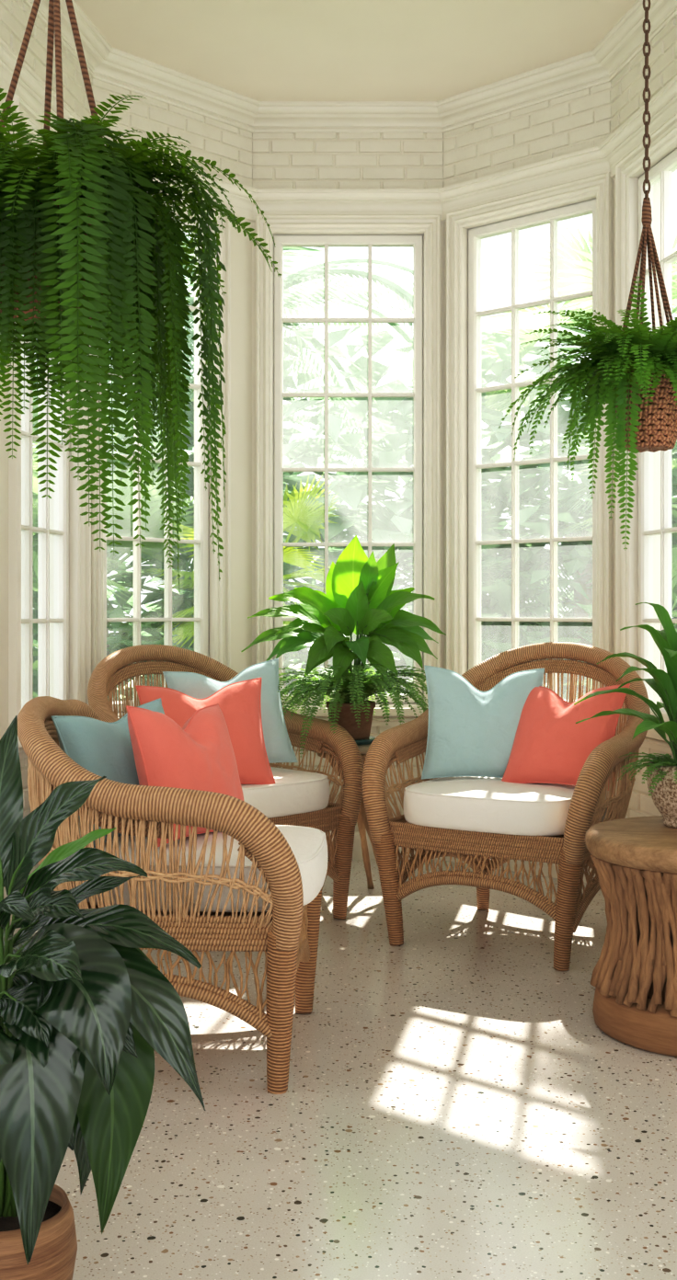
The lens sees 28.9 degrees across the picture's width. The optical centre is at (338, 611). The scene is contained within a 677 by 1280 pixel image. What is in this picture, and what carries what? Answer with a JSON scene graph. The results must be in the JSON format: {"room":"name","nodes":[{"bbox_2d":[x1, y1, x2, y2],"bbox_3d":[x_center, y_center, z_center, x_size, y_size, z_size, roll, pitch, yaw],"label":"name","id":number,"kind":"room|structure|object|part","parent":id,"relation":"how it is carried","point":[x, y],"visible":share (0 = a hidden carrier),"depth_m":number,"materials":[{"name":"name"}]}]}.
{"room":"sunroom","nodes":[
{"label":"sunroom","id":0,"kind":"room"},
{"bbox_2d":[0,0,91,899],"bbox_3d":[-1.201,-0.595,5.016,0.159,3.510,1.156,0,0,10],"label":"wall","id":1,"kind":"structure","parent":0,"point":[14,14],"depth_m":4.79,"materials":[{"name":"beige paint"}]},
{"bbox_2d":[8,94,91,759],"bbox_3d":[-1.130,-0.660,5.080,0.135,2.390,0.760,0,0,10],"label":"window","id":2,"kind":"structure","parent":1,"relation":"in","point":[72,538],"depth_m":5.16,"materials":[{"name":"beige paint"}]},
{"bbox_3d":[-1.125,0.492,5.079,0.125,0.085,0.760,0,0,10],"label":"sill","id":3,"kind":"part","parent":2,"relation":"part of","materials":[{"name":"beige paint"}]},
{"bbox_3d":[-1.172,-0.670,5.088,0.050,2.240,0.610,0,0,10],"label":"sash frame","id":4,"kind":"part","parent":2,"relation":"part of","materials":[{"name":"white paint"}]},
{"bbox_2d":[91,78,252,673],"bbox_3d":[-0.767,-0.595,5.898,1.006,3.510,0.159,0,0,-45],"label":"wall","id":5,"kind":"structure","parent":0,"point":[230,146],"depth_m":6.09,"materials":[{"name":"white brick"}]},
{"bbox_2d":[91,190,230,719],"bbox_3d":[-0.791,-0.660,5.792,0.783,2.390,0.135,0,0,-45],"label":"window","id":6,"kind":"structure","parent":5,"relation":"in","point":[212,596],"depth_m":6.00,"materials":[{"name":"beige paint"}]},
{"bbox_2d":[9,831,594,936],"bbox_3d":[0.080,1.095,2.479,3.320,0.130,7.361,0,0,0],"label":"baseboard","id":7,"kind":"structure","parent":5,"relation":"attached to","point":[357,853],"depth_m":6.06,"materials":[{"name":"beige paint"}]},
{"bbox_2d":[0,37,676,221],"bbox_3d":[0.080,-1.893,2.478,3.320,0.137,7.365,0,0,0],"label":"trim","id":8,"kind":"structure","parent":5,"relation":"attached to","point":[30,87],"depth_m":5.87,"materials":[{"name":"beige paint"}]},
{"bbox_2d":[22,0,676,133],"bbox_3d":[0.080,-2.305,2.477,3.320,0.130,7.367,0,0,0],"label":"trim","id":9,"kind":"structure","parent":5,"relation":"attached to","point":[600,65],"depth_m":5.80,"materials":[{"name":"beige paint"}]},
{"bbox_2d":[12,859,676,1279],"bbox_3d":[0.080,1.220,2.480,3.320,0.120,7.360,0,0,0],"label":"floor","id":10,"kind":"structure","parent":0,"point":[455,1104],"depth_m":2.93,"materials":[{"name":"stone"}]},
{"bbox_2d":[0,1184,77,1279],"bbox_3d":[-0.535,1.058,2.120,0.224,0.205,0.224,0,0,0],"label":"plant pot","id":11,"kind":"object","parent":10,"relation":"on","point":[53,1256],"depth_m":2.06,"materials":[{"name":"brown wood"}]},
{"bbox_2d":[0,715,205,1279],"bbox_3d":[-0.552,0.664,2.134,0.407,0.991,0.785,0,0,-36],"label":"potted plant","id":12,"kind":"object","parent":10,"relation":"on","point":[85,1012],"visible":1,"depth_m":1.99,"materials":[{"name":"green plant"}]},
{"bbox_2d":[17,696,322,1094],"bbox_3d":[-0.447,0.704,3.493,0.780,0.954,0.854,0,0,4],"label":"wicker armchair","id":13,"kind":"object","parent":10,"relation":"on","point":[288,932],"visible":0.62,"depth_m":3.14,"materials":[{"name":"wicker"}]},
{"bbox_3d":[-0.561,0.511,3.392,0.482,0.504,0.927,0,0,-32],"label":"woven panel","id":14,"kind":"part","parent":13,"relation":"part of","materials":[{"name":"brown wicker"}]},
{"bbox_3d":[-0.425,0.761,3.518,0.628,0.013,0.674,0,0,4],"label":"seat","id":15,"kind":"part","parent":13,"relation":"part of","materials":[{"name":"brown wicker"}]},
{"bbox_2d":[74,824,327,912],"bbox_3d":[-0.359,0.668,3.511,0.652,0.130,0.623,0,0,4],"label":"seat cushion","id":16,"kind":"object","parent":13,"relation":"on","point":[308,845],"visible":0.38,"depth_m":3.28,"materials":[{"name":"white fabric"}]},
{"bbox_2d":[51,697,164,847],"bbox_3d":[-0.583,0.436,3.609,0.179,0.372,0.437,0,0,32],"label":"throw pillow","id":17,"kind":"object","parent":16,"relation":"on","point":[101,748],"visible":0.27,"depth_m":3.49,"materials":[{"name":"blue fabric"}]},
{"bbox_2d":[125,703,244,846],"bbox_3d":[-0.403,0.433,3.569,0.196,0.378,0.434,0,0,32],"label":"throw pillow","id":18,"kind":"object","parent":16,"relation":"on","point":[199,755],"visible":0.66,"depth_m":3.46,"materials":[{"name":"pink fabric"}]},
{"bbox_3d":[-0.435,0.956,3.201,0.602,0.164,0.072,0,0,11],"label":"arched rail","id":19,"kind":"part","parent":13,"relation":"part of","materials":[{"name":"wicker"}]},
{"bbox_3d":[-0.135,0.974,3.163,0.080,0.415,0.091,0,0,4],"label":"leg","id":20,"kind":"part","parent":13,"relation":"part of","materials":[{"name":"wicker"}]},
{"bbox_3d":[-0.115,0.956,3.493,0.045,0.163,0.679,0,0,4],"label":"arched rail","id":21,"kind":"part","parent":13,"relation":"part of","materials":[{"name":"wicker"}]},
{"bbox_3d":[-0.085,0.974,3.822,0.080,0.415,0.091,0,0,4],"label":"leg","id":22,"kind":"part","parent":13,"relation":"part of","materials":[{"name":"wicker"}]},
{"bbox_2d":[87,644,363,951],"bbox_3d":[-0.480,0.658,4.990,0.900,1.049,0.851,0,0,-44],"label":"wicker armchair","id":23,"kind":"object","parent":10,"relation":"on","point":[341,817],"visible":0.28,"depth_m":5.04,"materials":[{"name":"wicker"}]},
{"bbox_3d":[-0.482,0.464,4.994,0.831,0.598,0.794,0,0,-44],"label":"woven panel","id":24,"kind":"part","parent":23,"relation":"part of","materials":[{"name":"brown wicker"}]},
{"bbox_2d":[240,766,329,818],"bbox_3d":[-0.427,0.668,4.936,0.636,0.130,0.677,0,0,-44],"label":"seat cushion","id":25,"kind":"object","parent":23,"relation":"on","point":[293,792],"visible":0.23,"depth_m":4.74,"materials":[{"name":"white fabric"}]},
{"bbox_2d":[135,677,274,784],"bbox_3d":[-0.474,0.442,4.696,0.481,0.400,0.199,0,0,-17],"label":"throw pillow","id":26,"kind":"object","parent":25,"relation":"on","point":[239,702],"visible":0.54,"depth_m":4.68,"materials":[{"name":"pink fabric"}]},
{"bbox_2d":[162,658,297,763],"bbox_3d":[-0.408,0.402,4.996,0.501,0.441,0.172,0,0,-21],"label":"throw pillow","id":27,"kind":"object","parent":25,"relation":"on","point":[279,748],"visible":0.38,"depth_m":5.00,"materials":[{"name":"blue fabric"}]},
{"bbox_3d":[-0.222,0.956,4.727,0.692,0.163,0.045,0,0,-44],"label":"arched rail","id":28,"kind":"part","parent":23,"relation":"part of","materials":[{"name":"wicker"}]},
{"bbox_3d":[0.025,0.975,4.963,0.083,0.415,0.080,0,0,-44],"label":"leg","id":29,"kind":"part","parent":23,"relation":"part of","materials":[{"name":"wicker"}]},
{"bbox_2d":[317,743,377,890],"bbox_3d":[0.066,0.850,5.360,0.324,0.630,0.325,0,0,0],"label":"side table","id":30,"kind":"object","parent":10,"relation":"on","point":[362,823],"visible":0.09,"depth_m":5.40,"materials":[{"name":"brown wood"}]},
{"bbox_3d":[0.031,0.859,5.352,0.299,0.610,0.067,0,0,43],"label":"twig leg","id":31,"kind":"part","parent":30,"relation":"part of","materials":[{"name":"brown wood"}]},
{"bbox_2d":[240,535,445,756],"bbox_3d":[0.047,0.119,5.365,0.912,0.860,0.937,0,0,-15],"label":"potted plant","id":32,"kind":"object","parent":30,"relation":"on","point":[360,599],"visible":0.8,"depth_m":5.27,"materials":[{"name":"green plant"}]},
{"bbox_3d":[0.050,0.440,5.350,0.200,0.147,0.200,0,0,0],"label":"clay pot","id":33,"kind":"part","parent":32,"relation":"part of","materials":[{"name":"brown ceramic"}]},
{"bbox_3d":[0.103,0.859,5.369,0.296,0.612,0.066,0,0,43],"label":"twig leg","id":34,"kind":"part","parent":30,"relation":"part of","materials":[{"name":"brown wood"}]},
{"bbox_2d":[361,641,650,971],"bbox_3d":[0.648,0.649,4.726,0.908,1.062,0.851,0,0,31],"label":"wicker armchair","id":35,"kind":"object","parent":10,"relation":"on","point":[403,742],"visible":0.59,"depth_m":4.52,"materials":[{"name":"wicker"}]},
{"bbox_3d":[0.171,0.972,4.580,0.107,0.415,0.080,0,0,31],"label":"leg","id":36,"kind":"part","parent":35,"relation":"part of","materials":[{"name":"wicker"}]},
{"bbox_3d":[0.349,0.956,4.858,0.073,0.164,0.655,0,0,37],"label":"arched rail","id":37,"kind":"part","parent":35,"relation":"part of","materials":[{"name":"wicker"}]},
{"bbox_3d":[0.457,0.956,4.412,0.698,0.163,0.045,0,0,31],"label":"arched rail","id":38,"kind":"part","parent":35,"relation":"part of","materials":[{"name":"wicker"}]},
{"bbox_3d":[0.560,0.973,5.098,0.058,0.413,0.091,0,0,17],"label":"leg","id":39,"kind":"part","parent":35,"relation":"part of","materials":[{"name":"wicker"}]},
{"bbox_2d":[402,776,607,835],"bbox_3d":[0.609,0.669,4.662,0.636,0.128,0.677,0,0,31],"label":"seat cushion","id":40,"kind":"object","parent":35,"relation":"on","point":[477,804],"visible":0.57,"depth_m":4.39,"materials":[{"name":"white fabric"}]},
{"bbox_2d":[421,664,544,779],"bbox_3d":[0.530,0.411,4.817,0.447,0.423,0.170,0,0,9],"label":"throw pillow","id":41,"kind":"object","parent":40,"relation":"on","point":[472,731],"visible":0.88,"depth_m":4.77,"materials":[{"name":"blue fabric"}]},
{"bbox_2d":[501,683,629,790],"bbox_3d":[0.799,0.437,4.659,0.431,0.371,0.226,0,0,35],"label":"throw pillow","id":42,"kind":"object","parent":40,"relation":"on","point":[549,747],"visible":0.78,"depth_m":4.60,"materials":[{"name":"pink fabric"}]},
{"bbox_3d":[0.637,0.761,4.704,0.694,0.013,0.694,0,0,31],"label":"seat","id":43,"kind":"part","parent":35,"relation":"part of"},
{"bbox_3d":[0.650,0.457,4.730,0.836,0.613,0.795,0,0,31],"label":"woven panel","id":44,"kind":"part","parent":35,"relation":"part of","materials":[{"name":"brown wicker"}]},
{"bbox_3d":[0.801,0.955,4.976,0.564,0.162,0.082,0,0,31],"label":"arched rail","id":45,"kind":"part","parent":35,"relation":"part of","materials":[{"name":"wicker"}]},
{"bbox_3d":[0.739,0.972,4.235,0.107,0.415,0.080,0,0,31],"label":"leg","id":46,"kind":"part","parent":35,"relation":"part of","materials":[{"name":"wicker"}]},
{"bbox_3d":[0.903,0.956,4.520,0.073,0.164,0.656,0,0,25],"label":"arched rail","id":47,"kind":"part","parent":35,"relation":"part of","materials":[{"name":"wicker"}]},
{"bbox_2d":[583,815,676,1057],"bbox_3d":[1.005,0.887,3.667,0.627,0.545,0.627,0,0,20],"label":"table","id":48,"kind":"object","parent":10,"relation":"on","point":[634,977],"visible":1,"depth_m":3.50,"materials":[{"name":"brown wood"}]},
{"bbox_2d":[573,602,676,828],"bbox_3d":[0.990,0.293,3.775,0.628,0.641,0.630,0,0,14],"label":"potted plant","id":49,"kind":"object","parent":48,"relation":"on","point":[661,772],"visible":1,"depth_m":3.74,"materials":[{"name":"green plant"}]},
{"bbox_3d":[1.005,0.523,3.770,0.238,0.180,0.238,0,0,0],"label":"stoneware pot","id":50,"kind":"part","parent":49,"relation":"part of","materials":[{"name":"beige ceramic"}]},
{"bbox_2d":[251,132,443,831],"bbox_3d":[0.041,-0.595,6.231,1.016,3.510,0.159,0,0,0],"label":"wall","id":51,"kind":"structure","parent":0,"point":[297,160],"depth_m":6.15,"materials":[{"name":"beige paint"}]},
{"bbox_2d":[255,214,440,726],"bbox_3d":[0.046,-0.660,6.173,0.888,2.390,0.135,0,0,0],"label":"window","id":52,"kind":"structure","parent":51,"relation":"in","point":[421,233],"depth_m":6.15,"materials":[{"name":"beige paint"}]},
{"bbox_3d":[0.046,0.492,6.168,0.888,0.085,0.125,0,0,0],"label":"sill","id":53,"kind":"part","parent":52,"relation":"part of","materials":[{"name":"beige paint"}]},
{"bbox_2d":[73,0,637,101],"bbox_3d":[0.090,-2.400,2.555,3.718,0.100,7.510,0,0,0],"label":"ceiling","id":54,"kind":"structure","parent":0,"point":[257,50],"depth_m":5.42,"materials":[{"name":"paint"}]},
{"bbox_2d":[0,0,281,592],"bbox_3d":[-0.542,-1.214,2.677,0.900,2.353,0.892,0,0,-33],"label":"hanging fern","id":55,"kind":"object","parent":54,"relation":"hanging from","point":[87,257],"visible":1,"depth_m":2.43,"materials":[{"name":"plant"}]},
{"bbox_2d":[0,198,103,324],"bbox_3d":[-0.575,-0.689,2.620,0.284,0.198,0.284,0,0,0],"label":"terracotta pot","id":56,"kind":"object","parent":55,"relation":"on","point":[83,269],"depth_m":2.48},
{"bbox_2d":[498,0,676,548],"bbox_3d":[0.806,-1.272,3.528,0.741,2.261,0.712,0,0,26],"label":"hanging fern","id":57,"kind":"object","parent":54,"relation":"hanging from","point":[632,371],"visible":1,"depth_m":3.41,"materials":[{"name":"green plant"}]},
{"bbox_2d":[611,367,676,452],"bbox_3d":[0.826,-0.534,3.500,0.199,0.209,0.199,0,0,0],"label":"woven basket","id":58,"kind":"object","parent":57,"relation":"on","point":[657,430],"depth_m":3.43,"materials":[{"name":"brown wicker"}]},
{"bbox_3d":[0.820,-1.740,3.500,0.017,1.325,0.017,0,0,45],"label":"chain","id":59,"kind":"part","parent":57,"relation":"part of","materials":[{"name":"brown metal"}]},
{"bbox_2d":[443,81,612,668],"bbox_3d":[0.869,-0.595,5.915,1.005,3.510,0.159,0,0,42],"label":"wall","id":60,"kind":"structure","parent":0,"point":[578,120],"depth_m":5.89,"materials":[{"name":"white brick"}]},
{"bbox_2d":[445,171,612,702],"bbox_3d":[0.847,-0.660,5.857,0.885,2.390,0.135,0,0,42],"label":"window","id":61,"kind":"structure","parent":60,"relation":"in","point":[465,228],"depth_m":5.96,"materials":[{"name":"beige paint"}]},
{"bbox_2d":[610,15,676,818],"bbox_3d":[1.328,-0.595,5.053,0.159,3.510,1.160,0,0,-11],"label":"wall","id":62,"kind":"structure","parent":0,"point":[626,94],"depth_m":5.40,"materials":[{"name":"beige paint"}]},
{"bbox_2d":[615,114,676,754],"bbox_3d":[1.264,-0.660,5.081,0.135,2.390,0.790,0,0,-11],"label":"window","id":63,"kind":"structure","parent":62,"relation":"in","point":[634,565],"depth_m":5.35,"materials":[{"name":"beige paint"}]},
{"bbox_3d":[1.259,0.492,5.080,0.125,0.085,0.790,0,0,-11],"label":"sill","id":64,"kind":"part","parent":63,"relation":"part of","materials":[{"name":"beige paint"}]},
{"bbox_3d":[1.306,-0.670,5.090,0.050,2.240,0.640,0,0,-11],"label":"sash frame","id":65,"kind":"part","parent":63,"relation":"part of","materials":[{"name":"white paint"}]},
{"label":"outside","id":66,"kind":"structure","parent":0,"visible":0},
{"bbox_2d":[116,657,560,698],"bbox_3d":[0.000,1.510,24.500,60.000,0.001,41.000,0,0,0],"label":"ground","id":67,"kind":"structure","parent":66,"point":[297,666],"depth_m":35.11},
{"bbox_2d":[33,497,37,697],"bbox_3d":[-3.047,0.281,8.227,3.696,2.972,3.770,0,0,16],"label":"shrub","id":68,"kind":"object","parent":67,"relation":"on","point":[35,594],"visible":0.02,"depth_m":7.65,"materials":[{"name":"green plant"}]},
{"bbox_2d":[33,586,37,697],"bbox_3d":[-2.449,0.612,6.378,2.755,2.172,2.701,0,0,0],"label":"shrub","id":69,"kind":"object","parent":67,"relation":"on","point":[35,653],"visible":0.02,"depth_m":6.17,"materials":[{"name":"green plant"}]},
{"bbox_2d":[33,388,133,609],"bbox_3d":[-2.246,0.014,7.205,2.462,2.999,2.335,0,0,3],"label":"palm tree","id":70,"kind":"object","parent":67,"relation":"on","point":[35,479],"visible":0.09,"depth_m":7.05,"materials":[{"name":"green plant"}]},
{"bbox_2d":[33,436,194,662],"bbox_3d":[-1.601,0.193,8.424,2.424,2.643,2.027,0,0,-29],"label":"palm tree","id":71,"kind":"object","parent":67,"relation":"on","point":[154,520],"visible":0.18,"depth_m":8.04,"materials":[{"name":"green plant"}]},
{"bbox_2d":[33,604,194,701],"bbox_3d":[-1.834,0.801,7.409,2.175,1.714,2.132,0,0,31],"label":"shrub","id":72,"kind":"object","parent":67,"relation":"on","point":[118,612],"visible":0.03,"depth_m":7.41,"materials":[{"name":"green plant"}]},
{"bbox_2d":[33,367,194,596],"bbox_3d":[-1.873,-0.135,9.919,2.790,3.295,2.762,0,0,42],"label":"palm tree","id":73,"kind":"object","parent":67,"relation":"on","point":[191,568],"visible":0.02,"depth_m":9.37,"materials":[{"name":"green plant"}]},
{"bbox_2d":[106,605,332,701],"bbox_3d":[-0.980,0.801,8.707,2.132,1.714,2.175,0,0,-9],"label":"shrub","id":74,"kind":"object","parent":67,"relation":"on","point":[158,612],"visible":0.02,"depth_m":8.32,"materials":[{"name":"green plant"}]},
{"bbox_2d":[33,232,412,477],"bbox_3d":[-0.722,-0.755,9.572,3.280,4.533,3.312,0,0,33],"label":"palm tree","id":75,"kind":"object","parent":67,"relation":"on","point":[309,274],"visible":0.14,"depth_m":9.64,"materials":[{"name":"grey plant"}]},
{"bbox_2d":[33,356,412,697],"bbox_3d":[-1.393,0.011,9.933,4.600,3.625,4.509,0,0,-43],"label":"shrub","id":76,"kind":"object","parent":67,"relation":"on","point":[310,458],"visible":0.07,"depth_m":9.37,"materials":[{"name":"grey plant"}]},
{"bbox_2d":[140,473,402,688],"bbox_3d":[-0.442,0.340,8.123,1.679,2.349,1.592,0,0,43],"label":"palm tree","id":77,"kind":"object","parent":67,"relation":"on","point":[303,520],"visible":0.27,"depth_m":7.99,"materials":[{"name":"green plant"}]},
{"bbox_2d":[33,390,520,701],"bbox_3d":[-0.085,0.126,9.651,4.162,3.346,4.246,0,0,-28],"label":"shrub","id":78,"kind":"object","parent":67,"relation":"on","point":[357,406],"visible":0.05,"depth_m":8.63,"materials":[{"name":"grey plant"}]},
{"bbox_2d":[124,322,676,690],"bbox_3d":[0.743,-0.162,10.602,5.130,4.044,5.029,0,0,-12],"label":"shrub","id":79,"kind":"object","parent":67,"relation":"on","point":[359,369],"visible":0.09,"depth_m":8.89,"materials":[{"name":"grey plant"}]},
{"bbox_2d":[330,493,565,660],"bbox_3d":[0.724,0.290,9.153,1.931,2.449,2.308,0,0,-25],"label":"palm tree","id":80,"kind":"object","parent":67,"relation":"on","point":[382,520],"visible":0.14,"depth_m":8.73,"materials":[{"name":"grey plant"}]},
{"bbox_2d":[283,337,676,693],"bbox_3d":[1.259,-0.047,10.556,4.777,3.765,4.682,0,0,19],"label":"shrub","id":81,"kind":"object","parent":67,"relation":"on","point":[502,369],"visible":0.04,"depth_m":9.30,"materials":[{"name":"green plant"}]},
{"bbox_2d":[352,540,676,697],"bbox_3d":[1.230,0.612,9.155,2.701,2.172,2.755,0,0,3],"label":"shrub","id":82,"kind":"object","parent":67,"relation":"on","point":[578,563],"visible":0.07,"depth_m":8.33,"materials":[{"name":"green plant"}]},
{"bbox_2d":[480,381,676,700],"bbox_3d":[2.468,0.068,9.530,4.336,3.486,4.423,0,0,34],"label":"shrub","id":83,"kind":"object","parent":67,"relation":"on","point":[500,591],"visible":0.13,"depth_m":8.69,"materials":[{"name":"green plant"}]},
{"bbox_2d":[480,225,676,475],"bbox_3d":[2.242,-0.866,10.489,3.134,4.755,2.972,0,0,-14],"label":"palm tree","id":84,"kind":"object","parent":67,"relation":"on","point":[577,280],"visible":0.24,"depth_m":9.97,"materials":[{"name":"green plant"}]},
{"bbox_2d":[480,474,676,680],"bbox_3d":[1.755,0.263,9.372,2.441,2.503,2.417,0,0,-23],"label":"palm tree","id":85,"kind":"object","parent":67,"relation":"on","point":[485,490],"visible":0.16,"depth_m":9.17,"materials":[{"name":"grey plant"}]},
{"bbox_2d":[525,452,676,641],"bbox_3d":[3.428,0.011,10.318,4.509,3.625,4.600,0,0,22],"label":"shrub","id":86,"kind":"object","parent":67,"relation":"on","point":[673,456],"visible":0.02,"depth_m":9.78,"materials":[{"name":"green plant"}]},
{"bbox_2d":[559,483,676,681],"bbox_3d":[3.126,0.423,8.562,3.335,2.629,3.270,0,0,-25],"label":"shrub","id":87,"kind":"object","parent":67,"relation":"on","point":[674,534],"visible":0.02,"depth_m":8.76,"materials":[{"name":"green plant"}]},
{"bbox_2d":[560,385,676,611],"bbox_3d":[2.523,-0.105,7.545,2.539,3.236,2.124,0,0,14],"label":"palm tree","id":88,"kind":"object","parent":67,"relation":"on","point":[673,461],"visible":0.09,"depth_m":7.29,"materials":[{"name":"green plant"}]},
{"bbox_2d":[562,610,676,697],"bbox_3d":[2.324,0.801,6.949,2.132,1.714,2.175,0,0,-40],"label":"shrub","id":89,"kind":"object","parent":67,"relation":"on","point":[673,612],"visible":0.02,"depth_m":6.87,"materials":[{"name":"green plant"}]}
]}

